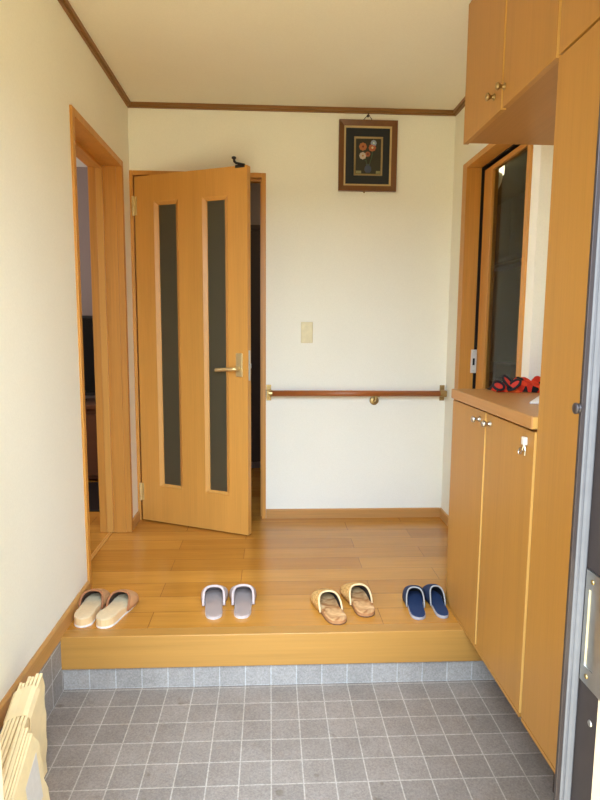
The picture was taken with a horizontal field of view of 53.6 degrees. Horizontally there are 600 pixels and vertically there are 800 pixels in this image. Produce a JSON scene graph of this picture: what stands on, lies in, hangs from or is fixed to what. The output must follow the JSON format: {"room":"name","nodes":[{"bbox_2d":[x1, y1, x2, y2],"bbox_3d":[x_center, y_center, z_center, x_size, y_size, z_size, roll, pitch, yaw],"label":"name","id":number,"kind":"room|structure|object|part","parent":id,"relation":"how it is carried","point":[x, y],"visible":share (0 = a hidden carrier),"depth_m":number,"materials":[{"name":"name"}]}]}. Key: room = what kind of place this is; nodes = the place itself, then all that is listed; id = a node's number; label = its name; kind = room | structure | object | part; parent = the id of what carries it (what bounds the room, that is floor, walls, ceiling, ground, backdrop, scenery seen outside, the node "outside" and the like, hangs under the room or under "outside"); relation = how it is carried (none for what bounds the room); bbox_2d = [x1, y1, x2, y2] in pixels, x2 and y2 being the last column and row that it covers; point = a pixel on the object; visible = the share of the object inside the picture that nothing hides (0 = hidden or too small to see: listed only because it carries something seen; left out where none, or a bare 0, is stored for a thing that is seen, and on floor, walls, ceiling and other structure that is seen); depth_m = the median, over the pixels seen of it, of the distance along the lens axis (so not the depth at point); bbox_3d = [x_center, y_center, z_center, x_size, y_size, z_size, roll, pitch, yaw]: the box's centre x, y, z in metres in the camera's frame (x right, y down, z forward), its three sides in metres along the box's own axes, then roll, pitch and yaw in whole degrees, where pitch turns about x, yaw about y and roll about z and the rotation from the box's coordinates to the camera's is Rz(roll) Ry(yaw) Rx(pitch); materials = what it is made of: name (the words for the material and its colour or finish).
{"room":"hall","nodes":[
{"label":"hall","id":0,"kind":"room"},
{"bbox_2d":[0,744,3,799],"bbox_3d":[0.152,-0.032,0.912,1.955,2.571,0.120,0,7,-3],"label":"wall","id":1,"kind":"structure","parent":0,"point":[1,778],"depth_m":1.02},
{"bbox_2d":[553,102,599,799],"bbox_3d":[0.504,0.170,0.956,0.096,2.165,0.122,0,7,-3],"label":"door frame","id":2,"kind":"structure","parent":1,"relation":"attached to","point":[580,679],"depth_m":1.00,"materials":[{"name":"grey metal"}]},
{"bbox_3d":[0.492,0.392,0.975,0.003,0.199,0.096,0,7,-3],"label":"strike plate","id":3,"kind":"part","parent":2,"relation":"part of","materials":[{"name":"metal"}]},
{"bbox_2d":[591,700,599,799],"bbox_3d":[0.528,0.193,0.850,0.058,2.185,0.184,0,7,-3],"label":"trim","id":4,"kind":"structure","parent":1,"relation":"attached to","point":[595,795],"depth_m":0.98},
{"bbox_2d":[0,0,137,701],"bbox_3d":[-0.948,-0.189,2.103,0.120,2.571,2.629,0,7,-3],"label":"wall","id":5,"kind":"structure","parent":0,"point":[46,66],"depth_m":2.02,"materials":[{"name":"white paint"}]},
{"bbox_2d":[0,642,63,733],"bbox_3d":[-0.862,1.058,1.645,0.007,0.211,1.166,0,7,-3],"label":"wall tile","id":6,"kind":"structure","parent":5,"relation":"attached to","point":[53,677],"depth_m":2.13,"materials":[{"name":"grey tile"}]},
{"bbox_2d":[0,580,89,729],"bbox_3d":[-0.868,0.899,1.799,0.011,0.066,1.510,0,7,-3],"label":"baseboard","id":7,"kind":"structure","parent":5,"relation":"attached to","point":[47,647],"depth_m":2.04,"materials":[{"name":"brown wood"}]},
{"bbox_2d":[58,0,130,105],"bbox_3d":[-0.870,-1.457,1.997,0.022,0.026,2.486,0,7,-3],"label":"trim","id":8,"kind":"structure","parent":5,"relation":"attached to","point":[65,4],"depth_m":2.56,"materials":[{"name":"brown wood"}]},
{"bbox_2d":[69,104,132,588],"bbox_3d":[-1.002,-0.207,2.825,0.175,1.998,0.812,0,7,-3],"label":"door frame","id":9,"kind":"structure","parent":5,"relation":"attached to","point":[81,131],"depth_m":3.15,"materials":[{"name":"brown wood"}]},
{"bbox_2d":[95,168,113,531],"bbox_3d":[-1.064,-0.274,3.510,0.034,1.954,0.668,0,7,-3],"label":"door","id":10,"kind":"structure","parent":5,"relation":"in","point":[98,171],"depth_m":3.17,"materials":[{"name":"brown wood"}]},
{"bbox_2d":[133,511,139,529],"bbox_3d":[-0.952,0.695,3.445,0.010,0.057,0.182,0,7,-3],"label":"baseboard","id":11,"kind":"structure","parent":5,"relation":"attached to","point":[136,518],"depth_m":3.43,"materials":[{"name":"brown wood"}]},
{"bbox_2d":[76,167,95,397],"bbox_3d":[-2.223,-0.455,3.362,2.500,2.400,3.000,0,7,-3],"label":"wall","id":12,"kind":"structure","parent":0,"point":[82,172],"depth_m":4.70,"materials":[{"name":"paint"}]},
{"bbox_2d":[75,140,101,167],"bbox_3d":[-1.022,-1.158,2.700,0.038,0.016,0.730,0,7,-3],"label":"door track","id":13,"kind":"object","parent":12,"relation":"attached to","point":[80,150],"visible":0.43,"depth_m":2.85,"materials":[{"name":"brown wood"}]},
{"bbox_2d":[250,183,260,467],"bbox_3d":[-0.112,-0.542,4.184,1.800,2.400,1.261,0,7,-3],"label":"wall","id":14,"kind":"structure","parent":0,"point":[254,187],"depth_m":4.59,"materials":[{"name":"paper"}]},
{"bbox_2d":[250,225,260,461],"bbox_3d":[-0.237,-0.393,4.681,0.920,1.920,0.100,0,7,-3],"label":"door","id":15,"kind":"structure","parent":14,"relation":"in","point":[255,229],"depth_m":4.68,"materials":[{"name":"black metal"}]},
{"bbox_3d":[-0.238,-0.396,4.706,0.920,1.920,0.050,0,7,-3],"label":"frame","id":16,"kind":"part","parent":15,"relation":"part of","materials":[{"name":"brown wood"}]},
{"bbox_2d":[67,468,457,629],"bbox_3d":[-1.196,0.772,3.567,4.375,0.130,3.000,0,7,-3],"label":"floor","id":17,"kind":"structure","parent":0,"point":[169,566],"depth_m":2.87,"materials":[{"name":"brown wood"}]},
{"bbox_2d":[85,398,97,478],"bbox_3d":[-1.880,0.286,4.491,1.300,0.556,0.420,0,7,-3],"label":"cabinet","id":18,"kind":"object","parent":17,"relation":"on","point":[90,403],"visible":0.02,"depth_m":4.33,"materials":[{"name":"brown wood"}]},
{"bbox_2d":[82,316,94,400],"bbox_3d":[-1.843,-0.301,4.369,1.000,0.638,0.200,0,7,-3],"label":"television","id":19,"kind":"object","parent":18,"relation":"on","point":[87,321],"visible":0.03,"depth_m":4.34,"materials":[{"name":"black plastic"}]},
{"bbox_3d":[-1.458,0.331,4.338,0.408,0.450,0.018,0,7,-3],"label":"door","id":20,"kind":"part","parent":18,"relation":"part of","materials":[{"name":"brown wood"}]},
{"bbox_2d":[74,588,109,627],"bbox_3d":[-0.842,0.816,2.391,0.108,0.076,0.262,0,7,-1],"label":"slipper","id":21,"kind":"object","parent":17,"relation":"on","point":[92,601],"visible":0.91,"depth_m":2.38,"materials":[{"name":"beige fabric"}]},
{"bbox_3d":[-0.843,0.808,2.409,0.099,0.064,0.056,0,7,-1],"label":"opening trim","id":22,"kind":"part","parent":21,"relation":"part of","materials":[{"name":"fabric"}]},
{"bbox_2d":[88,482,99,511],"bbox_3d":[-2.040,0.645,3.973,1.730,0.008,0.680,0,7,-3],"label":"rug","id":23,"kind":"object","parent":17,"relation":"on","point":[93,487],"visible":0.02,"depth_m":3.97,"materials":[{"name":"black fabric"}]},
{"bbox_2d":[91,532,111,559],"bbox_3d":[-1.036,0.783,2.941,0.020,0.004,0.730,0,7,-3],"label":"door track","id":24,"kind":"object","parent":17,"relation":"on","point":[107,536],"visible":0.48,"depth_m":3.10,"materials":[{"name":"brown wood"}]},
{"bbox_2d":[96,589,138,628],"bbox_3d":[-0.734,0.818,2.385,0.108,0.076,0.264,1,7,8],"label":"slipper","id":25,"kind":"object","parent":17,"relation":"on","point":[119,603],"visible":1,"depth_m":2.37,"materials":[{"name":"beige fabric"}]},
{"bbox_3d":[-0.730,0.810,2.402,0.099,0.064,0.056,1,7,8],"label":"opening trim","id":26,"kind":"part","parent":25,"relation":"part of","materials":[{"name":"fabric"}]},
{"bbox_2d":[201,585,227,619],"bbox_3d":[-0.356,0.816,2.461,0.115,0.066,0.262,0,7,-6],"label":"slipper","id":27,"kind":"object","parent":17,"relation":"on","point":[213,597],"visible":1,"depth_m":2.47,"materials":[{"name":"grey fabric"}]},
{"bbox_3d":[-0.358,0.813,2.471,0.096,0.064,0.073,0,7,-6],"label":"opening trim","id":28,"kind":"part","parent":27,"relation":"part of","materials":[{"name":"white fabric"}]},
{"bbox_2d":[229,584,255,618],"bbox_3d":[-0.238,0.816,2.470,0.115,0.066,0.262,0,7,-6],"label":"slipper","id":29,"kind":"object","parent":17,"relation":"on","point":[242,596],"visible":1,"depth_m":2.48,"materials":[{"name":"grey fabric"}]},
{"bbox_3d":[-0.238,0.813,2.480,0.096,0.064,0.073,0,7,-6],"label":"opening trim","id":30,"kind":"part","parent":29,"relation":"part of","materials":[{"name":"white fabric"}]},
{"bbox_2d":[311,588,346,624],"bbox_3d":[0.119,0.822,2.425,0.114,0.070,0.268,-1,7,-14],"label":"slipper","id":31,"kind":"object","parent":17,"relation":"on","point":[323,600],"visible":1,"depth_m":2.42,"materials":[{"name":"fabric"}]},
{"bbox_3d":[0.119,0.819,2.422,0.100,0.065,0.066,-1,7,-14],"label":"opening trim","id":32,"kind":"part","parent":31,"relation":"part of","materials":[{"name":"fabric"}]},
{"bbox_2d":[340,582,374,616],"bbox_3d":[0.248,0.815,2.490,0.114,0.070,0.268,-1,7,-12],"label":"slipper","id":33,"kind":"object","parent":17,"relation":"on","point":[358,595],"visible":1,"depth_m":2.49,"materials":[{"name":"fabric"}]},
{"bbox_3d":[0.249,0.812,2.488,0.100,0.065,0.066,-1,7,-12],"label":"opening trim","id":34,"kind":"part","parent":33,"relation":"part of","materials":[{"name":"fabric"}]},
{"bbox_2d":[402,585,425,619],"bbox_3d":[0.478,0.819,2.463,0.095,0.072,0.250,1,7,5],"label":"slipper","id":35,"kind":"object","parent":17,"relation":"on","point":[413,596],"visible":1,"depth_m":2.47,"materials":[{"name":"blue fabric"}]},
{"bbox_3d":[0.478,0.817,2.463,0.078,0.068,0.056,1,7,5],"label":"opening trim","id":36,"kind":"part","parent":35,"relation":"part of","materials":[{"name":"white fabric"}]},
{"bbox_2d":[422,584,448,618],"bbox_3d":[0.570,0.818,2.477,0.083,0.072,0.250,0,7,-3],"label":"slipper","id":37,"kind":"object","parent":17,"relation":"on","point":[434,594],"visible":0.95,"depth_m":2.48,"materials":[{"name":"blue fabric"}]},
{"bbox_3d":[0.571,0.816,2.477,0.066,0.068,0.056,0,7,-3],"label":"opening trim","id":38,"kind":"part","parent":37,"relation":"part of","materials":[{"name":"white fabric"}]},
{"bbox_2d":[445,400,536,716],"bbox_3d":[0.835,0.469,2.090,0.464,0.866,0.744,0,7,-3],"label":"cabinet","id":39,"kind":"object","parent":17,"relation":"on","point":[493,457],"visible":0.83,"depth_m":1.96,"materials":[{"name":"brown wood"}]},
{"bbox_3d":[0.634,0.440,2.271,0.019,0.845,0.360,0,7,-3],"label":"door","id":40,"kind":"part","parent":39,"relation":"part of","materials":[{"name":"brown wood"}]},
{"bbox_3d":[0.619,0.068,2.092,0.030,0.025,0.025,0,7,-3],"label":"knob","id":41,"kind":"part","parent":39,"relation":"part of","materials":[{"name":"metal"}]},
{"bbox_3d":[0.624,0.080,1.992,0.030,0.025,0.025,0,7,-3],"label":"knob","id":42,"kind":"part","parent":39,"relation":"part of","materials":[{"name":"metal"}]},
{"bbox_2d":[451,389,538,429],"bbox_3d":[0.849,0.019,2.034,0.443,0.038,0.742,0,7,-3],"label":"countertop","id":43,"kind":"structure","parent":39,"relation":"on","point":[516,408],"depth_m":1.99,"materials":[{"name":"brown wood"}]},
{"bbox_2d":[487,375,539,392],"bbox_3d":[0.886,-0.069,2.312,0.325,0.068,0.160,0,7,-3],"label":"slippers","id":44,"kind":"object","parent":43,"relation":"on","point":[519,384],"visible":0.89,"depth_m":2.26,"materials":[{"name":"red fabric"}]},
{"bbox_2d":[530,396,538,403],"bbox_3d":[0.839,-0.010,1.943,0.171,0.042,0.134,-5,9,-36],"label":"paper scrap","id":45,"kind":"object","parent":43,"relation":"on","point":[536,400],"visible":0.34,"depth_m":1.93,"materials":[{"name":"paper"}]},
{"bbox_3d":[0.653,0.487,1.894,0.019,0.845,0.367,0,7,-3],"label":"door","id":46,"kind":"part","parent":39,"relation":"part of","materials":[{"name":"brown wood"}]},
{"bbox_2d":[68,0,471,166],"bbox_3d":[-1.086,-1.609,2.691,4.500,0.100,4.160,0,7,-3],"label":"ceiling","id":47,"kind":"structure","parent":0,"point":[400,54],"depth_m":2.62,"materials":[{"name":"paint"}]},
{"bbox_2d":[63,661,494,688],"bbox_3d":[0.080,1.047,2.294,1.955,0.087,0.028,0,7,-3],"label":"wall","id":48,"kind":"structure","parent":0,"point":[450,670],"depth_m":2.27,"materials":[{"name":"grey tile"}]},
{"bbox_2d":[60,623,482,669],"bbox_3d":[0.081,0.940,2.281,1.955,0.129,0.058,0,7,-3],"label":"step","id":49,"kind":"structure","parent":48,"relation":"attached to","point":[419,642],"depth_m":2.24,"materials":[{"name":"brown wood"}]},
{"bbox_2d":[128,108,455,508],"bbox_3d":[-0.045,-0.357,3.514,2.065,2.571,0.120,0,7,-3],"label":"wall","id":50,"kind":"structure","parent":0,"point":[370,271],"depth_m":3.44,"materials":[{"name":"white paint"}]},
{"bbox_2d":[132,165,250,534],"bbox_3d":[-0.606,-0.244,3.263,0.722,1.954,0.098,3,8,22],"label":"door","id":51,"kind":"structure","parent":50,"relation":"in","point":[193,229],"depth_m":3.26,"materials":[{"name":"brown wood"}]},
{"bbox_3d":[-0.727,-0.288,3.336,0.120,1.578,0.006,3,8,22],"label":"glass pane","id":52,"kind":"part","parent":51,"relation":"part of","materials":[{"name":"grey glass"}]},
{"bbox_3d":[-0.445,-0.272,3.222,0.116,1.578,0.006,3,8,22],"label":"glass pane","id":53,"kind":"part","parent":51,"relation":"part of","materials":[{"name":"grey glass"}]},
{"bbox_3d":[-0.385,-0.163,3.157,0.133,0.028,0.054,3,8,22],"label":"lever handle","id":54,"kind":"part","parent":51,"relation":"part of","materials":[{"name":"gold metal"}]},
{"bbox_2d":[232,156,244,167],"bbox_3d":[-0.310,-1.211,3.052,0.078,0.082,0.046,3,8,22],"label":"hook","id":55,"kind":"object","parent":51,"relation":"attached to","point":[239,165],"visible":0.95,"depth_m":3.04,"materials":[{"name":"black metal"}]},
{"bbox_3d":[-0.323,-0.186,3.158,0.040,0.126,0.009,3,8,22],"label":"handle plate","id":56,"kind":"part","parent":51,"relation":"part of","materials":[{"name":"gold metal"}]},
{"bbox_3d":[-0.266,-0.183,3.159,0.009,0.160,0.020,3,8,22],"label":"latch plate","id":57,"kind":"part","parent":51,"relation":"part of","materials":[{"name":"metal"}]},
{"bbox_2d":[129,170,265,519],"bbox_3d":[-0.581,-0.287,3.495,0.760,1.999,0.142,0,7,-3],"label":"door frame","id":58,"kind":"structure","parent":50,"relation":"attached to","point":[262,176],"depth_m":3.42,"materials":[{"name":"brown wood"}]},
{"bbox_2d":[127,101,456,115],"bbox_3d":[-0.032,-1.611,3.287,1.825,0.026,0.022,0,7,-3],"label":"trim","id":59,"kind":"structure","parent":50,"relation":"attached to","point":[154,105],"depth_m":3.28,"materials":[{"name":"brown wood"}]},
{"bbox_2d":[301,322,312,342],"bbox_3d":[0.040,-0.392,3.449,0.069,0.121,0.008,0,7,-3],"label":"blank wall plate","id":60,"kind":"object","parent":50,"relation":"attached to","point":[306,327],"visible":1,"depth_m":3.44,"materials":[{"name":"beige plastic"}]},
{"bbox_2d":[266,508,439,518],"bbox_3d":[0.324,0.685,3.597,1.057,0.057,0.010,0,7,-3],"label":"baseboard","id":61,"kind":"structure","parent":50,"relation":"attached to","point":[321,512],"depth_m":3.59,"materials":[{"name":"brown wood"}]},
{"bbox_2d":[266,385,446,404],"bbox_3d":[0.333,-0.025,3.474,1.058,0.119,0.080,0,7,-3],"label":"handrail","id":62,"kind":"object","parent":50,"relation":"attached to","point":[442,393],"visible":1,"depth_m":3.44,"materials":[{"name":"brown wood"}]},
{"bbox_2d":[267,389,272,396],"bbox_3d":[-0.176,-0.041,3.444,0.033,0.039,0.076,0,7,-3],"label":"bracket","id":63,"kind":"object","parent":62,"relation":"attached to","point":[269,392],"depth_m":3.41,"materials":[{"name":"gold metal"}]},
{"bbox_3d":[0.331,-0.038,3.452,1.020,0.034,0.034,0,7,-3],"label":"rail","id":64,"kind":"part","parent":62,"relation":"part of","materials":[{"name":"brown wood"}]},
{"bbox_2d":[440,390,446,396],"bbox_3d":[0.838,-0.040,3.496,0.037,0.039,0.076,0,7,-3],"label":"bracket","id":65,"kind":"object","parent":62,"relation":"attached to","point":[443,393],"depth_m":3.46,"materials":[{"name":"gold metal"}]},
{"bbox_2d":[338,113,397,192],"bbox_3d":[0.380,-1.384,3.335,0.328,0.431,0.024,0,7,-3],"label":"flower picture","id":66,"kind":"object","parent":50,"relation":"attached to","point":[367,149],"visible":1,"depth_m":3.33,"materials":[{"name":"brown wood"}]},
{"bbox_3d":[0.384,-1.371,3.339,0.146,0.193,0.002,0,7,-3],"label":"picture panel","id":67,"kind":"part","parent":66,"relation":"part of","materials":[{"name":"multicoloured paper"}]},
{"bbox_3d":[0.384,-1.370,3.337,0.162,0.209,0.005,0,7,-3],"label":"frame","id":68,"kind":"part","parent":66,"relation":"part of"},
{"bbox_2d":[44,680,553,799],"bbox_3d":[0.112,1.195,1.660,1.955,0.050,1.304,0,7,-3],"label":"floor","id":69,"kind":"structure","parent":0,"point":[454,739],"depth_m":1.95,"materials":[{"name":"grey tile"}]},
{"bbox_2d":[0,682,24,748],"bbox_3d":[-0.812,1.027,1.477,0.028,0.313,0.635,0,7,-3],"label":"cardboard box","id":70,"kind":"object","parent":69,"relation":"on","point":[7,724],"visible":0.08,"depth_m":1.64,"materials":[{"name":"beige cardboard"}]},
{"bbox_2d":[3,726,24,791],"bbox_3d":[-0.739,1.046,1.406,0.019,0.293,0.481,0,7,-3],"label":"cardboard box","id":71,"kind":"object","parent":69,"relation":"on","point":[18,734],"visible":0.09,"depth_m":1.54,"materials":[{"name":"beige cardboard"}]},
{"bbox_2d":[3,728,30,799],"bbox_3d":[-0.722,1.045,1.406,0.018,0.297,0.481,0,7,-3],"label":"cardboard box","id":72,"kind":"object","parent":69,"relation":"on","point":[24,732],"visible":0.15,"depth_m":1.52,"materials":[{"name":"beige cardboard"}]},
{"bbox_2d":[1,676,34,768],"bbox_3d":[-0.790,1.022,1.482,0.027,0.323,0.645,0,7,-3],"label":"cardboard box","id":73,"kind":"object","parent":69,"relation":"on","point":[15,721],"visible":0.09,"depth_m":1.62,"materials":[{"name":"beige cardboard"}]},
{"bbox_2d":[2,673,46,777],"bbox_3d":[-0.765,1.016,1.486,0.025,0.333,0.650,0,7,-3],"label":"cardboard box","id":74,"kind":"object","parent":69,"relation":"on","point":[38,681],"visible":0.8,"depth_m":1.77,"materials":[{"name":"beige cardboard"}]},
{"bbox_2d":[3,685,40,744],"bbox_3d":[-0.798,0.941,1.704,0.080,0.214,0.083,0,7,-3],"label":"band","id":75,"kind":"object","parent":74,"relation":"attached to","point":[25,701],"visible":0.87,"depth_m":1.70,"materials":[{"name":"beige cardboard"}]},
{"bbox_2d":[8,733,49,799],"bbox_3d":[-0.701,1.047,1.419,0.026,0.289,0.505,0,7,-3],"label":"cardboard box","id":76,"kind":"object","parent":69,"relation":"on","point":[29,783],"visible":1,"depth_m":1.55,"materials":[{"name":"beige cardboard"}]},
{"bbox_2d":[521,0,599,792],"bbox_3d":[0.889,-0.080,1.338,0.433,2.571,0.615,0,7,-3],"label":"tall cabinet","id":77,"kind":"object","parent":69,"relation":"on","point":[578,83],"visible":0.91,"depth_m":1.51,"materials":[{"name":"brown wood"}]},
{"bbox_3d":[0.690,-1.095,1.195,0.019,0.499,0.600,0,7,-3],"label":"door","id":78,"kind":"part","parent":77,"relation":"part of","materials":[{"name":"brown wood"}]},
{"bbox_2d":[441,107,553,514],"bbox_3d":[0.957,-0.279,2.946,0.120,2.571,1.125,0,7,-3],"label":"wall","id":79,"kind":"structure","parent":0,"point":[542,164],"depth_m":2.41,"materials":[{"name":"white paint"}]},
{"bbox_2d":[440,508,448,525],"bbox_3d":[0.862,0.699,3.519,0.010,0.057,0.221,0,7,-3],"label":"baseboard","id":80,"kind":"structure","parent":79,"relation":"attached to","point":[444,516],"depth_m":3.52,"materials":[{"name":"brown wood"}]},
{"bbox_2d":[453,97,464,114],"bbox_3d":[0.896,-1.541,2.775,0.022,0.026,1.100,0,7,-3],"label":"trim","id":81,"kind":"structure","parent":79,"relation":"attached to","point":[461,105],"depth_m":3.23,"materials":[{"name":"brown wood"}]},
{"bbox_2d":[470,350,476,372],"bbox_3d":[0.951,-0.212,3.250,0.032,0.128,0.006,0,7,-3],"label":"lock strike","id":82,"kind":"object","parent":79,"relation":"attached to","point":[473,352],"visible":0.98,"depth_m":3.25,"materials":[{"name":"silver metal"}]},
{"bbox_2d":[454,144,532,399],"bbox_3d":[0.977,-0.209,2.893,0.175,2.015,0.855,0,7,-3],"label":"door frame","id":83,"kind":"structure","parent":79,"relation":"attached to","point":[472,169],"depth_m":3.17,"materials":[{"name":"brown wood"}]},
{"bbox_2d":[472,144,520,388],"bbox_3d":[0.991,-0.197,2.883,0.040,1.993,0.764,0,7,-3],"label":"door track","id":84,"kind":"object","parent":79,"relation":"attached to","point":[514,146],"visible":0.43,"depth_m":3.17,"materials":[{"name":"black plastic"}]},
{"bbox_2d":[475,145,527,388],"bbox_3d":[0.992,-0.179,2.839,0.032,1.956,0.772,0,7,-3],"label":"door","id":85,"kind":"structure","parent":79,"relation":"in","point":[505,180],"depth_m":2.90,"materials":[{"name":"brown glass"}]},
{"bbox_3d":[1.149,-0.120,1.675,0.135,2.571,1.554,0,7,-3],"label":"wall","id":86,"kind":"structure","parent":0,"visible":0},
{"bbox_2d":[463,0,561,144],"bbox_3d":[0.847,-1.186,1.885,0.464,0.511,0.744,0,7,-3],"label":"upper cabinet","id":87,"kind":"object","parent":86,"relation":"attached to","point":[513,55],"visible":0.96,"depth_m":1.92,"materials":[{"name":"brown wood"}]},
{"bbox_3d":[0.646,-1.203,2.061,0.019,0.499,0.370,0,7,-3],"label":"door","id":88,"kind":"part","parent":87,"relation":"part of","materials":[{"name":"brown wood"}]},
{"bbox_3d":[0.626,-1.000,1.959,0.030,0.025,0.025,0,7,-3],"label":"knob","id":89,"kind":"part","parent":87,"relation":"part of","materials":[{"name":"gold metal"}]},
{"bbox_3d":[0.631,-0.989,1.872,0.030,0.025,0.025,0,7,-3],"label":"knob","id":90,"kind":"part","parent":87,"relation":"part of","materials":[{"name":"gold metal"}]},
{"bbox_3d":[0.665,-1.157,1.685,0.019,0.499,0.357,0,7,-3],"label":"door","id":91,"kind":"part","parent":87,"relation":"part of","materials":[{"name":"brown wood"}]}
]}

